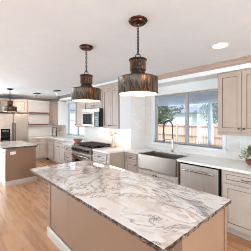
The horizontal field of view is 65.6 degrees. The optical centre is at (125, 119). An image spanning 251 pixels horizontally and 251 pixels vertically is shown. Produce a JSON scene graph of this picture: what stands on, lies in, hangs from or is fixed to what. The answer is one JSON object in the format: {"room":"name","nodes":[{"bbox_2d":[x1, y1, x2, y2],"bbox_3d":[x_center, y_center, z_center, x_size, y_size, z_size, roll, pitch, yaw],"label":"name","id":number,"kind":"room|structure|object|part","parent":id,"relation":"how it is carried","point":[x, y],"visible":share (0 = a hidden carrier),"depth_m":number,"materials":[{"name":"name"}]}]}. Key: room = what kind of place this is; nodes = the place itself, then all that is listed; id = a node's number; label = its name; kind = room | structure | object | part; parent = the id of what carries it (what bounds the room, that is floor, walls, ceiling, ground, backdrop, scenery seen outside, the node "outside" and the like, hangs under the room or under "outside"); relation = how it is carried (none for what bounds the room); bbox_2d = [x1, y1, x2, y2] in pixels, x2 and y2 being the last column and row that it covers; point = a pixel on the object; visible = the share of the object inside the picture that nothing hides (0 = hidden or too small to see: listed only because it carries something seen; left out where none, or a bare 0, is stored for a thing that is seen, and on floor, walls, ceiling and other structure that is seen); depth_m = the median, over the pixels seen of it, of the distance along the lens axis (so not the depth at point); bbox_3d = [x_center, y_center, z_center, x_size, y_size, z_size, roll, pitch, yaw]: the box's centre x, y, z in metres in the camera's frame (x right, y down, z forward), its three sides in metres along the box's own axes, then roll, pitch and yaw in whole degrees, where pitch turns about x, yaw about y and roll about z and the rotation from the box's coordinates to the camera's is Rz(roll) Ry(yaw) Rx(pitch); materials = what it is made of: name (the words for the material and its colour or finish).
{"room":"kitchen","nodes":[
{"label":"kitchen","id":0,"kind":"room"},
{"bbox_2d":[11,100,49,113],"bbox_3d":[-5.517,0.344,6.236,6.649,2.440,0.150,0,0,-42],"label":"wall","id":1,"kind":"structure","parent":0,"point":[28,100],"depth_m":7.82,"materials":[{"name":"paint"}]},
{"bbox_2d":[0,98,26,112],"bbox_3d":[-4.098,-0.501,6.959,0.900,0.470,0.673,0,0,-42],"label":"upper cabinet","id":2,"kind":"object","parent":1,"relation":"attached to","point":[21,104],"visible":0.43,"depth_m":6.86,"materials":[{"name":"beige paint"}]},
{"bbox_3d":[-4.061,-0.501,6.596,0.427,0.430,0.020,0,0,-42],"label":"door","id":3,"kind":"part","parent":2,"relation":"part of","materials":[{"name":"beige paint"}]},
{"bbox_3d":[-3.741,-0.501,6.888,0.427,0.430,0.020,0,0,-42],"label":"door","id":4,"kind":"part","parent":2,"relation":"part of","materials":[{"name":"beige paint"}]},
{"bbox_2d":[0,96,53,100],"bbox_3d":[-5.438,-0.834,6.149,6.649,0.085,0.085,0,0,-42],"label":"trim","id":5,"kind":"structure","parent":1,"relation":"attached to","point":[8,97],"depth_m":7.56,"materials":[{"name":"grey paint"}]},
{"bbox_2d":[28,112,48,113],"bbox_3d":[-3.529,-0.286,7.759,0.840,0.040,0.260,0,0,-42],"label":"floating shelf","id":6,"kind":"object","parent":1,"relation":"attached to","point":[28,112],"visible":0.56,"depth_m":7.79,"materials":[{"name":"brown wood"}]},
{"bbox_2d":[28,101,55,135],"bbox_3d":[-3.487,-0.046,7.979,1.299,1.380,0.008,0,0,-42],"label":"wall tile","id":7,"kind":"structure","parent":1,"relation":"attached to","point":[33,118],"depth_m":7.92,"materials":[{"name":"white tile"}]},
{"bbox_2d":[0,0,250,98],"bbox_3d":[-1.493,-0.976,1.785,6.999,0.200,12.250,0,0,-42],"label":"ceiling","id":8,"kind":"structure","parent":0,"point":[40,40],"depth_m":2.04,"materials":[{"name":"paint"}]},
{"bbox_2d":[2,88,16,111],"bbox_3d":[-3.232,-0.552,5.444,0.356,0.648,0.356,0,0,-42],"label":"pendant lamp","id":9,"kind":"object","parent":8,"relation":"hanging from","point":[9,108],"visible":1,"depth_m":5.36,"materials":[{"name":"brown metal"}]},
{"bbox_3d":[-3.232,-0.308,5.444,0.356,0.160,0.356,0,0,-42],"label":"lamp shade","id":10,"kind":"part","parent":9,"relation":"part of","materials":[{"name":"metal"}]},
{"bbox_2d":[57,94,70,98],"bbox_3d":[-1.841,-0.834,6.543,0.085,0.085,1.949,0,0,-42],"label":"trim","id":11,"kind":"structure","parent":8,"relation":"attached to","point":[66,95],"depth_m":6.88,"materials":[{"name":"grey paint"}]},
{"bbox_2d":[60,97,70,100],"bbox_3d":[-1.677,-0.801,6.692,0.359,0.150,1.949,0,0,-42],"label":"soffit","id":12,"kind":"structure","parent":8,"relation":"attached to","point":[67,98],"depth_m":6.99,"materials":[{"name":"paint"}]},
{"bbox_2d":[71,44,100,101],"bbox_3d":[-0.468,-0.552,2.327,0.356,0.648,0.356,0,0,-42],"label":"pendant lamp","id":13,"kind":"object","parent":8,"relation":"hanging from","point":[86,92],"visible":1,"depth_m":2.25,"materials":[{"name":"brown metal"}]},
{"bbox_3d":[-0.468,-0.308,2.327,0.356,0.160,0.356,0,0,-42],"label":"lamp shade","id":14,"kind":"part","parent":13,"relation":"part of","materials":[{"name":"metal"}]},
{"bbox_2d":[93,80,117,86],"bbox_3d":[-0.643,-0.806,4.942,0.270,0.140,1.930,0,0,-42],"label":"soffit","id":15,"kind":"structure","parent":8,"relation":"attached to","point":[114,80],"depth_m":4.54,"materials":[{"name":"paint"}]},
{"bbox_2d":[118,15,157,95],"bbox_3d":[0.109,-0.552,1.710,0.356,0.648,0.356,0,0,-42],"label":"pendant lamp","id":16,"kind":"object","parent":8,"relation":"hanging from","point":[138,82],"visible":1,"depth_m":1.63,"materials":[{"name":"brown metal"}]},
{"bbox_3d":[0.109,-0.308,1.710,0.356,0.160,0.356,0,0,-42],"label":"lamp shade","id":17,"kind":"part","parent":16,"relation":"part of","materials":[{"name":"metal"}]},
{"bbox_3d":[0.109,-0.702,1.710,0.021,0.270,0.021,0,0,3],"label":"chain","id":18,"kind":"part","parent":16,"relation":"part of","materials":[{"name":"black metal"}]},
{"bbox_2d":[156,55,250,79],"bbox_3d":[2.420,-0.834,1.869,0.085,0.085,6.700,0,0,-42],"label":"trim","id":19,"kind":"structure","parent":8,"relation":"attached to","point":[245,59],"depth_m":3.08,"materials":[{"name":"paint"}]},
{"bbox_2d":[158,63,250,86],"bbox_3d":[2.585,-0.801,2.018,0.359,0.150,6.699,0,0,-42],"label":"soffit","id":20,"kind":"structure","parent":8,"relation":"attached to","point":[212,74],"depth_m":3.32,"materials":[{"name":"paint"}]},
{"bbox_2d":[211,42,229,48],"bbox_3d":[1.111,-0.871,2.285,0.196,0.009,0.196,0,0,-42],"label":"recessed light","id":21,"kind":"object","parent":8,"relation":"in","point":[220,45],"visible":1,"depth_m":2.28,"materials":[{"name":"beige"}]},
{"bbox_2d":[0,157,250,250],"bbox_3d":[-1.493,1.624,1.785,6.999,0.120,12.250,0,0,-42],"label":"floor","id":22,"kind":"structure","parent":0,"point":[24,208],"depth_m":3.06,"materials":[{"name":"brown wood"}]},
{"bbox_2d":[0,113,27,141],"bbox_3d":[-4.033,0.656,6.887,0.890,1.755,0.748,0,0,-42],"label":"refrigerator","id":23,"kind":"object","parent":22,"relation":"on","point":[13,127],"visible":0.53,"depth_m":6.66,"materials":[{"name":"silver metal"}]},
{"bbox_3d":[-4.009,0.322,6.529,0.440,1.085,0.061,0,0,-42],"label":"door","id":24,"kind":"part","parent":23,"relation":"part of","materials":[{"name":"metal"}]},
{"bbox_3d":[-3.679,0.322,6.830,0.440,1.085,0.061,0,0,-42],"label":"door","id":25,"kind":"part","parent":23,"relation":"part of","materials":[{"name":"metal"}]},
{"bbox_2d":[0,147,36,186],"bbox_3d":[-3.036,1.121,5.292,0.729,0.885,1.424,0,0,-42],"label":"kitchen island","id":26,"kind":"object","parent":22,"relation":"on","point":[15,164],"visible":0.96,"depth_m":4.77,"materials":[{"name":"paint"}]},
{"bbox_3d":[-2.982,1.064,4.755,0.020,0.720,0.435,0,0,-42],"label":"door","id":27,"kind":"part","parent":26,"relation":"part of","materials":[{"name":"white paint"}]},
{"bbox_3d":[-2.804,1.062,4.594,0.043,0.763,0.043,0,0,-42],"label":"corner trim","id":28,"kind":"part","parent":26,"relation":"part of","materials":[{"name":"paint"}]},
{"bbox_3d":[-3.026,1.504,5.301,0.702,0.120,1.424,0,0,-42],"label":"baseboard","id":29,"kind":"part","parent":26,"relation":"part of","materials":[{"name":"beige paint"}]},
{"bbox_2d":[0,140,37,148],"bbox_3d":[-3.058,0.661,5.304,0.778,0.035,1.547,0,0,-42],"label":"island countertop","id":30,"kind":"structure","parent":26,"relation":"on","point":[7,144],"depth_m":5.12,"materials":[{"name":"white stone"}]},
{"bbox_3d":[-2.343,1.062,5.014,0.043,0.763,0.043,0,0,-42],"label":"corner trim","id":31,"kind":"part","parent":26,"relation":"part of","materials":[{"name":"paint"}]},
{"bbox_2d":[28,138,46,160],"bbox_3d":[-3.479,1.121,7.534,0.700,0.885,0.658,0,0,-42],"label":"base cabinet","id":32,"kind":"object","parent":22,"relation":"on","point":[41,149],"visible":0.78,"depth_m":7.39,"materials":[{"name":"paint"}]},
{"bbox_3d":[-3.417,1.151,7.210,0.317,0.575,0.020,0,0,-42],"label":"door","id":33,"kind":"part","parent":32,"relation":"part of","materials":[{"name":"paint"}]},
{"bbox_3d":[-3.297,0.769,7.319,0.640,0.140,0.020,0,0,-42],"label":"drawer","id":34,"kind":"part","parent":32,"relation":"part of","materials":[{"name":"paint"}]},
{"bbox_3d":[-3.178,1.151,7.428,0.317,0.575,0.020,0,0,-42],"label":"door","id":35,"kind":"part","parent":32,"relation":"part of","materials":[{"name":"paint"}]},
{"bbox_2d":[47,138,55,161],"bbox_3d":[-2.622,1.121,7.505,0.632,0.885,0.635,0,0,-42],"label":"base cabinet","id":36,"kind":"object","parent":22,"relation":"on","point":[50,142],"visible":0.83,"depth_m":7.32,"materials":[{"name":"paint"}]},
{"bbox_3d":[-2.821,1.151,7.324,0.020,0.575,0.575,0,0,-42],"label":"door","id":37,"kind":"part","parent":36,"relation":"part of","materials":[{"name":"paint"}]},
{"bbox_2d":[54,139,64,163],"bbox_3d":[-2.107,1.121,6.939,0.632,0.885,0.885,0,0,-42],"label":"base cabinet","id":38,"kind":"object","parent":22,"relation":"on","point":[58,144],"visible":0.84,"depth_m":6.76,"materials":[{"name":"paint"}]},
{"bbox_2d":[28,135,83,145],"bbox_3d":[-2.271,0.661,6.639,1.290,0.035,3.611,0,0,-42],"label":"countertop","id":39,"kind":"structure","parent":38,"relation":"on","point":[71,142],"depth_m":6.98,"materials":[{"name":"white stone"}]},
{"bbox_2d":[52,127,56,135],"bbox_3d":[-2.817,0.469,7.735,0.250,0.350,0.050,0,0,26],"label":"picture frame","id":40,"kind":"object","parent":39,"relation":"on","point":[54,131],"visible":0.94,"depth_m":7.71,"materials":[{"name":"black metal"}]},
{"bbox_3d":[-2.446,1.151,6.912,0.020,0.575,0.410,0,0,-42],"label":"door","id":41,"kind":"part","parent":38,"relation":"part of","materials":[{"name":"paint"}]},
{"bbox_3d":[-2.305,0.769,6.758,0.020,0.140,0.825,0,0,-42],"label":"drawer","id":42,"kind":"part","parent":38,"relation":"part of","materials":[{"name":"paint"}]},
{"bbox_3d":[-2.166,1.151,6.605,0.020,0.575,0.410,0,0,-42],"label":"door","id":43,"kind":"part","parent":38,"relation":"part of","materials":[{"name":"paint"}]},
{"bbox_2d":[64,145,72,162],"bbox_3d":[-1.349,1.121,5.425,0.632,0.885,0.565,0,0,-42],"label":"base cabinet","id":44,"kind":"object","parent":22,"relation":"on","point":[68,151],"visible":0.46,"depth_m":5.25,"materials":[{"name":"paint"}]},
{"bbox_3d":[-1.547,0.997,5.244,0.020,0.265,0.505,0,0,-42],"label":"drawer","id":45,"kind":"part","parent":44,"relation":"part of","materials":[{"name":"paint"}]},
{"bbox_3d":[-1.547,0.769,5.244,0.020,0.140,0.505,0,0,-42],"label":"drawer","id":46,"kind":"part","parent":44,"relation":"part of","materials":[{"name":"paint"}]},
{"bbox_2d":[71,141,110,161],"bbox_3d":[-0.865,1.071,4.861,0.679,0.985,0.900,0,0,-42],"label":"gas range","id":47,"kind":"object","parent":22,"relation":"on","point":[82,151],"visible":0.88,"depth_m":4.70,"materials":[{"name":"metal"}]},
{"bbox_3d":[-1.063,0.714,4.680,0.065,0.149,0.900,0,0,-42],"label":"control panel","id":48,"kind":"part","parent":47,"relation":"part of","materials":[{"name":"metal"}]},
{"bbox_3d":[-1.054,1.052,4.689,0.040,0.485,0.860,0,0,-42],"label":"oven door","id":49,"kind":"part","parent":47,"relation":"part of","materials":[{"name":"metal"}]},
{"bbox_2d":[77,144,109,148],"bbox_3d":[-0.844,0.656,4.881,0.530,0.035,0.870,0,0,-42],"label":"cooktop","id":50,"kind":"object","parent":47,"relation":"in","point":[79,145],"depth_m":4.70,"materials":[{"name":"black metal"}]},
{"bbox_2d":[93,151,107,164],"bbox_3d":[-0.351,1.121,4.332,0.632,0.885,0.555,0,0,-42],"label":"base cabinet","id":51,"kind":"object","parent":22,"relation":"on","point":[100,157],"visible":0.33,"depth_m":4.11,"materials":[{"name":"paint"}]},
{"bbox_3d":[-0.553,0.997,4.154,0.020,0.265,0.485,0,0,-42],"label":"drawer","id":52,"kind":"part","parent":51,"relation":"part of","materials":[{"name":"paint"}]},
{"bbox_3d":[-0.553,0.769,4.154,0.020,0.140,0.485,0,0,-42],"label":"drawer","id":53,"kind":"part","parent":51,"relation":"part of","materials":[{"name":"paint"}]},
{"bbox_2d":[108,152,124,169],"bbox_3d":[-0.117,1.111,4.127,0.588,0.865,0.056,0,0,-42],"label":"end panel","id":54,"kind":"object","parent":22,"relation":"on","point":[117,159],"visible":0.21,"depth_m":4.04,"materials":[{"name":"beige paint"}]},
{"bbox_2d":[125,152,138,172],"bbox_3d":[0.329,1.121,4.227,0.678,0.885,0.394,0,0,-42],"label":"base cabinet","id":55,"kind":"object","parent":22,"relation":"on","point":[131,159],"visible":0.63,"depth_m":4.00,"materials":[{"name":"paint"}]},
{"bbox_3d":[0.114,0.769,4.031,0.020,0.140,0.334,0,0,-42],"label":"drawer","id":56,"kind":"part","parent":55,"relation":"part of","materials":[{"name":"paint"}]},
{"bbox_3d":[0.114,1.151,4.031,0.020,0.575,0.334,0,0,-42],"label":"door","id":57,"kind":"part","parent":55,"relation":"part of","materials":[{"name":"paint"}]},
{"bbox_2d":[47,183,226,250],"bbox_3d":[-0.109,1.121,2.120,0.707,0.885,2.082,0,0,-42],"label":"kitchen island","id":58,"kind":"object","parent":22,"relation":"on","point":[73,226],"visible":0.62,"depth_m":1.82,"materials":[{"name":"paint"}]},
{"bbox_3d":[-1.016,1.062,2.648,0.043,0.763,0.043,0,0,-42],"label":"corner trim","id":59,"kind":"part","parent":58,"relation":"part of","materials":[{"name":"paint"}]},
{"bbox_3d":[-0.109,1.504,2.120,0.707,0.120,2.082,0,0,-42],"label":"baseboard","id":60,"kind":"part","parent":58,"relation":"part of","materials":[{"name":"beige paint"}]},
{"bbox_2d":[29,160,231,250],"bbox_3d":[-0.206,0.663,2.080,0.914,0.032,2.183,0,0,-42],"label":"island countertop","id":61,"kind":"structure","parent":58,"relation":"on","point":[161,214],"depth_m":1.56,"materials":[{"name":"stone"}]},
{"bbox_3d":[0.334,1.062,1.168,0.043,0.763,0.043,0,0,-42],"label":"corner trim","id":62,"kind":"part","parent":58,"relation":"part of","materials":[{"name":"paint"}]},
{"bbox_3d":[0.798,1.062,1.591,0.043,0.763,0.043,0,0,-42],"label":"corner trim","id":63,"kind":"part","parent":58,"relation":"part of","materials":[{"name":"paint"}]},
{"bbox_2d":[138,161,180,184],"bbox_3d":[0.770,1.121,3.747,0.673,0.885,0.900,0,0,-42],"label":"base cabinet","id":64,"kind":"object","parent":22,"relation":"on","point":[165,177],"visible":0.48,"depth_m":3.40,"materials":[{"name":"paint"}]},
{"bbox_3d":[0.411,1.202,3.705,0.020,0.475,0.417,0,0,-42],"label":"door","id":65,"kind":"part","parent":64,"relation":"part of","materials":[{"name":"paint"}]},
{"bbox_3d":[0.696,1.202,3.393,0.020,0.475,0.417,0,0,-42],"label":"door","id":66,"kind":"part","parent":64,"relation":"part of","materials":[{"name":"paint"}]},
{"bbox_3d":[1.089,0.814,3.437,0.620,0.269,0.012,0,0,-42],"label":"panel","id":67,"kind":"part","parent":64,"relation":"part of","materials":[{"name":"beige paint"}]},
{"bbox_2d":[181,162,221,196],"bbox_3d":[1.291,1.123,3.119,0.668,0.882,0.600,0,0,-42],"label":"dishwasher","id":68,"kind":"object","parent":22,"relation":"on","point":[197,177],"visible":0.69,"depth_m":2.89,"materials":[{"name":"silver metal"}]},
{"bbox_3d":[1.069,0.783,2.920,0.070,0.044,0.506,0,0,-42],"label":"handle","id":69,"kind":"part","parent":68,"relation":"part of","materials":[{"name":"silver metal"}]},
{"bbox_2d":[222,169,250,240],"bbox_3d":[1.752,1.121,2.667,0.678,0.885,0.620,0,0,-42],"label":"base cabinet","id":70,"kind":"object","parent":22,"relation":"on","point":[236,186],"visible":0.93,"depth_m":2.55,"materials":[{"name":"paint"}]},
{"bbox_3d":[1.537,0.769,2.470,0.020,0.140,0.560,0,0,-42],"label":"drawer","id":71,"kind":"part","parent":70,"relation":"part of","materials":[{"name":"paint"}]},
{"bbox_3d":[1.537,1.151,2.470,0.020,0.575,0.560,0,0,-42],"label":"door","id":72,"kind":"part","parent":70,"relation":"part of","materials":[{"name":"paint"}]},
{"bbox_3d":[2.225,1.122,2.147,0.678,0.885,0.775,0,0,-42],"label":"base cabinet","id":73,"kind":"object","parent":22,"relation":"on","visible":0},
{"bbox_2d":[92,147,250,174],"bbox_3d":[0.999,0.661,3.220,1.065,0.035,4.032,0,0,-42],"label":"countertop","id":74,"kind":"structure","parent":73,"relation":"on","point":[239,166],"depth_m":3.17,"materials":[{"name":"white stone"}]},
{"bbox_2d":[109,131,116,147],"bbox_3d":[-0.298,0.454,4.497,0.142,0.379,0.215,0,0,-42],"label":"flower vase","id":75,"kind":"object","parent":74,"relation":"on","point":[113,141],"visible":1,"depth_m":4.48,"materials":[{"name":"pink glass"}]},
{"bbox_2d":[138,151,186,175],"bbox_3d":[0.712,0.794,3.687,0.490,0.270,0.876,0,0,-42],"label":"sink","id":76,"kind":"object","parent":74,"relation":"in","point":[166,163],"visible":0.81,"depth_m":3.56,"materials":[{"name":"metal"}]},
{"bbox_2d":[140,151,186,159],"bbox_3d":[0.723,0.782,3.697,0.460,0.243,0.876,0,0,-42],"label":"basin","id":77,"kind":"object","parent":76,"relation":"in","point":[151,155],"depth_m":3.76,"materials":[{"name":"metal"}]},
{"bbox_2d":[162,120,176,152],"bbox_3d":[0.855,0.322,3.756,0.360,0.644,0.135,0,0,-42],"label":"kitchen faucet","id":78,"kind":"object","parent":74,"relation":"on","point":[163,133],"visible":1,"depth_m":3.81,"materials":[{"name":"silver metal"}]},
{"bbox_2d":[239,145,250,164],"bbox_3d":[1.815,0.495,2.773,0.395,0.298,0.400,0,0,-42],"label":"potted plant","id":79,"kind":"object","parent":74,"relation":"on","point":[248,161],"visible":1,"depth_m":2.79,"materials":[{"name":"green plant"}]},
{"bbox_2d":[59,78,233,159],"bbox_3d":[1.038,0.344,4.092,0.150,2.440,12.250,0,0,-42],"label":"wall","id":80,"kind":"structure","parent":0,"point":[211,82],"depth_m":3.89,"materials":[{"name":"paint"}]},
{"bbox_2d":[49,99,65,124],"bbox_3d":[-2.755,-0.306,7.854,0.379,1.001,0.880,0,0,-42],"label":"upper cabinet","id":81,"kind":"object","parent":80,"relation":"attached to","point":[57,109],"visible":1,"depth_m":7.62,"materials":[{"name":"beige paint"}]},
{"bbox_3d":[-3.013,-0.261,7.920,0.020,0.870,0.396,0,0,-42],"label":"door","id":82,"kind":"part","parent":81,"relation":"part of","materials":[{"name":"beige paint"}]},
{"bbox_3d":[-2.740,-0.261,7.621,0.020,0.870,0.396,0,0,-42],"label":"door","id":83,"kind":"part","parent":81,"relation":"part of","materials":[{"name":"beige paint"}]},
{"bbox_3d":[-2.460,-0.264,7.573,0.322,0.915,0.011,0,0,-42],"label":"panel","id":84,"kind":"part","parent":81,"relation":"part of","materials":[{"name":"white paint"}]},
{"bbox_2d":[56,125,65,135],"bbox_3d":[-2.683,0.404,8.056,0.008,0.480,0.962,0,0,-42],"label":"wall tile","id":85,"kind":"structure","parent":80,"relation":"attached to","point":[62,128],"depth_m":7.92,"materials":[{"name":"white tile"}]},
{"bbox_2d":[66,101,83,137],"bbox_3d":[-1.816,-0.041,7.140,0.160,1.340,1.590,0,0,-42],"label":"window","id":86,"kind":"structure","parent":80,"relation":"in","point":[77,135],"depth_m":7.46,"materials":[{"name":"white paint"}]},
{"bbox_2d":[145,96,150,147],"bbox_3d":[0.525,-0.041,4.537,0.008,1.370,0.187,0,0,-42],"label":"wall tile","id":87,"kind":"structure","parent":80,"relation":"attached to","point":[147,98],"depth_m":4.53,"materials":[{"name":"white tile"}]},
{"bbox_2d":[150,85,226,152],"bbox_3d":[1.162,-0.029,3.874,0.160,1.145,1.650,0,0,-42],"label":"window","id":88,"kind":"structure","parent":80,"relation":"in","point":[206,89],"depth_m":3.86,"materials":[{"name":"white paint"}]},
{"bbox_2d":[217,68,250,135],"bbox_3d":[1.774,-0.246,2.883,0.373,0.950,0.690,0,0,-42],"label":"upper cabinet","id":89,"kind":"object","parent":80,"relation":"attached to","point":[234,87],"visible":1,"depth_m":2.85,"materials":[{"name":"beige paint"}]},
{"bbox_3d":[1.557,-0.261,2.908,0.020,0.870,0.321,0,0,-42],"label":"door","id":90,"kind":"part","parent":89,"relation":"part of","materials":[{"name":"beige paint"}]},
{"bbox_3d":[1.679,0.212,2.796,0.030,0.034,0.690,0,0,-42],"label":"light rail","id":91,"kind":"part","parent":89,"relation":"part of","materials":[{"name":"beige paint"}]},
{"bbox_3d":[1.779,-0.261,2.665,0.020,0.870,0.321,0,0,-42],"label":"door","id":92,"kind":"part","parent":89,"relation":"part of","materials":[{"name":"beige paint"}]},
{"bbox_2d":[227,135,250,160],"bbox_3d":[2.359,0.404,2.526,0.008,0.480,1.955,0,0,-42],"label":"wall tile","id":93,"kind":"structure","parent":80,"relation":"attached to","point":[244,141],"depth_m":3.11,"materials":[{"name":"white tile"}]},
{"bbox_2d":[227,141,238,148],"bbox_3d":[1.758,0.399,3.173,0.007,0.115,0.180,0,0,-42],"label":"outlet plate","id":94,"kind":"object","parent":93,"relation":"attached to","point":[230,144],"visible":1,"depth_m":3.17,"materials":[{"name":"white plastic"}]},
{"bbox_2d":[151,144,226,158],"bbox_3d":[1.144,0.592,3.858,0.008,0.105,1.650,0,0,-42],"label":"window sill","id":95,"kind":"structure","parent":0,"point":[155,146],"depth_m":3.69,"materials":[{"name":"white stone"}]},
{"bbox_3d":[-0.384,0.344,5.199,0.458,2.440,2.000,0,0,-42],"label":"wall","id":96,"kind":"structure","parent":0,"visible":0},
{"bbox_2d":[74,102,88,126],"bbox_3d":[-1.129,-0.306,5.398,0.371,1.001,0.560,0,0,-42],"label":"upper cabinet","id":97,"kind":"object","parent":96,"relation":"attached to","point":[79,106],"visible":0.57,"depth_m":5.33,"materials":[{"name":"beige paint"}]},
{"bbox_3d":[-1.235,-0.261,5.302,0.020,0.870,0.520,0,0,-42],"label":"door","id":98,"kind":"part","parent":97,"relation":"part of","materials":[{"name":"beige paint"}]},
{"bbox_2d":[86,85,103,108],"bbox_3d":[-0.683,-0.541,4.909,0.371,0.531,0.755,0,0,-42],"label":"upper cabinet","id":99,"kind":"object","parent":96,"relation":"attached to","point":[89,105],"visible":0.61,"depth_m":4.68,"materials":[{"name":"beige paint"}]},
{"bbox_3d":[-0.910,-0.496,4.946,0.020,0.400,0.354,0,0,-42],"label":"door","id":100,"kind":"part","parent":99,"relation":"part of","materials":[{"name":"beige paint"}]},
{"bbox_2d":[82,108,102,126],"bbox_3d":[-0.724,-0.056,4.868,0.470,0.430,0.750,0,0,-42],"label":"microwave","id":101,"kind":"object","parent":99,"relation":"attached to","point":[90,117],"visible":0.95,"depth_m":4.63,"materials":[{"name":"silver metal"}]},
{"bbox_3d":[-0.915,-0.016,4.822,0.035,0.350,0.560,0,0,-42],"label":"door","id":102,"kind":"part","parent":101,"relation":"part of","materials":[{"name":"metal"}]},
{"bbox_3d":[-0.661,-0.016,4.543,0.035,0.350,0.185,0,0,-42],"label":"control panel","id":103,"kind":"part","parent":101,"relation":"part of","materials":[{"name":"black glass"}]},
{"bbox_3d":[-0.667,-0.496,4.679,0.020,0.400,0.354,0,0,-42],"label":"door","id":104,"kind":"part","parent":99,"relation":"part of","materials":[{"name":"beige paint"}]},
{"bbox_2d":[84,127,130,148],"bbox_3d":[-0.556,0.394,5.042,0.008,0.500,2.000,0,0,-42],"label":"wall tile","id":105,"kind":"structure","parent":96,"relation":"attached to","point":[122,139],"depth_m":4.89,"materials":[{"name":"white tile"}]},
{"bbox_2d":[102,82,130,128],"bbox_3d":[-0.221,-0.306,4.402,0.371,1.001,0.607,0,0,-42],"label":"upper cabinet","id":106,"kind":"object","parent":96,"relation":"attached to","point":[116,108],"visible":0.94,"depth_m":4.23,"materials":[{"name":"beige paint"}]},
{"bbox_3d":[-0.425,-0.261,4.414,0.020,0.870,0.274,0,0,-42],"label":"door","id":107,"kind":"part","parent":106,"relation":"part of","materials":[{"name":"beige paint"}]},
{"bbox_3d":[-0.323,-0.764,4.317,0.060,0.085,0.595,0,0,-42],"label":"crown","id":108,"kind":"part","parent":106,"relation":"part of","materials":[{"name":"paint"}]},
{"bbox_3d":[-0.235,-0.261,4.206,0.020,0.870,0.274,0,0,-42],"label":"door","id":109,"kind":"part","parent":106,"relation":"part of","materials":[{"name":"beige paint"}]},
{"bbox_3d":[0.001,-0.264,4.201,0.314,0.915,0.011,0,0,-42],"label":"panel","id":110,"kind":"part","parent":106,"relation":"part of","materials":[{"name":"white paint"}]},
{"bbox_2d":[131,96,144,148],"bbox_3d":[0.293,-0.116,4.457,0.459,1.520,0.008,0,0,-42],"label":"wall tile","id":111,"kind":"structure","parent":96,"relation":"attached to","point":[137,102],"depth_m":4.43,"materials":[{"name":"white tile"}]},
{"label":"outside","id":112,"kind":"structure","parent":0,"visible":0},
{"bbox_2d":[70,133,198,143],"bbox_3d":[9.534,1.989,25.609,41.401,0.150,65.000,0,0,-42],"label":"ground","id":113,"kind":"structure","parent":112,"point":[70,133],"depth_m":20.15,"materials":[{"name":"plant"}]},
{"bbox_2d":[70,104,83,134],"bbox_3d":[-6.369,-0.536,30.732,7.000,4.900,10.800,0,0,-42],"label":"house","id":114,"kind":"structure","parent":113,"relation":"on","point":[73,129],"depth_m":27.29,"materials":[{"name":"white"}]},
{"bbox_2d":[158,105,183,123],"bbox_3d":[3.365,-0.703,16.542,4.327,5.244,3.404,0,0,-42],"label":"tree","id":115,"kind":"object","parent":113,"relation":"on","point":[163,115],"visible":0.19,"depth_m":15.70,"materials":[{"name":"green plant"}]},
{"bbox_2d":[158,103,207,135],"bbox_3d":[7.963,-0.136,28.372,7.000,4.100,7.800,0,0,-42],"label":"house","id":116,"kind":"structure","parent":113,"relation":"on","point":[196,117],"depth_m":24.93,"materials":[{"name":"white"}]},
{"bbox_2d":[158,124,221,145],"bbox_3d":[3.904,1.084,12.282,0.120,1.660,17.110,0,0,-42],"label":"fence","id":117,"kind":"object","parent":113,"relation":"on","point":[203,129],"visible":0.2,"depth_m":12.02,"materials":[{"name":"brown wood"}]},
{"bbox_3d":[3.388,1.084,12.833,0.100,1.660,0.100,0,0,-42],"label":"post","id":118,"kind":"part","parent":117,"relation":"part of","materials":[{"name":"brown wood"}]},
{"bbox_3d":[3.880,0.414,12.334,0.045,0.090,17.000,0,0,-42],"label":"rail","id":119,"kind":"part","parent":117,"relation":"part of","materials":[{"name":"brown wood"}]},
{"bbox_3d":[3.880,1.014,12.334,0.045,0.090,17.000,0,0,-42],"label":"rail","id":120,"kind":"part","parent":117,"relation":"part of","materials":[{"name":"brown wood"}]},
{"bbox_3d":[5.005,1.084,11.059,0.100,1.660,0.100,0,0,-42],"label":"post","id":121,"kind":"part","parent":117,"relation":"part of","materials":[{"name":"brown wood"}]},
{"bbox_2d":[201,103,217,121],"bbox_3d":[8.347,-0.767,16.090,3.569,5.371,3.877,0,0,-42],"label":"tree","id":122,"kind":"object","parent":113,"relation":"on","point":[214,105],"visible":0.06,"depth_m":16.41,"materials":[{"name":"green plant"}]},
{"bbox_3d":[1.932,1.814,5.821,3.501,0.199,12.000,0,0,-42],"label":"patio","id":123,"kind":"object","parent":113,"relation":"on","visible":0},
{"bbox_2d":[158,91,217,144],"bbox_3d":[2.344,0.359,5.317,3.411,2.710,6.700,0,0,-42],"label":"porch","id":124,"kind":"object","parent":123,"relation":"on","point":[208,97],"visible":0.05,"depth_m":7.13,"materials":[{"name":"paint"}]},
{"bbox_3d":[3.019,0.554,6.975,0.180,2.320,0.180,0,0,-42],"label":"post","id":125,"kind":"part","parent":124,"relation":"part of","materials":[{"name":"paint"}]}
]}

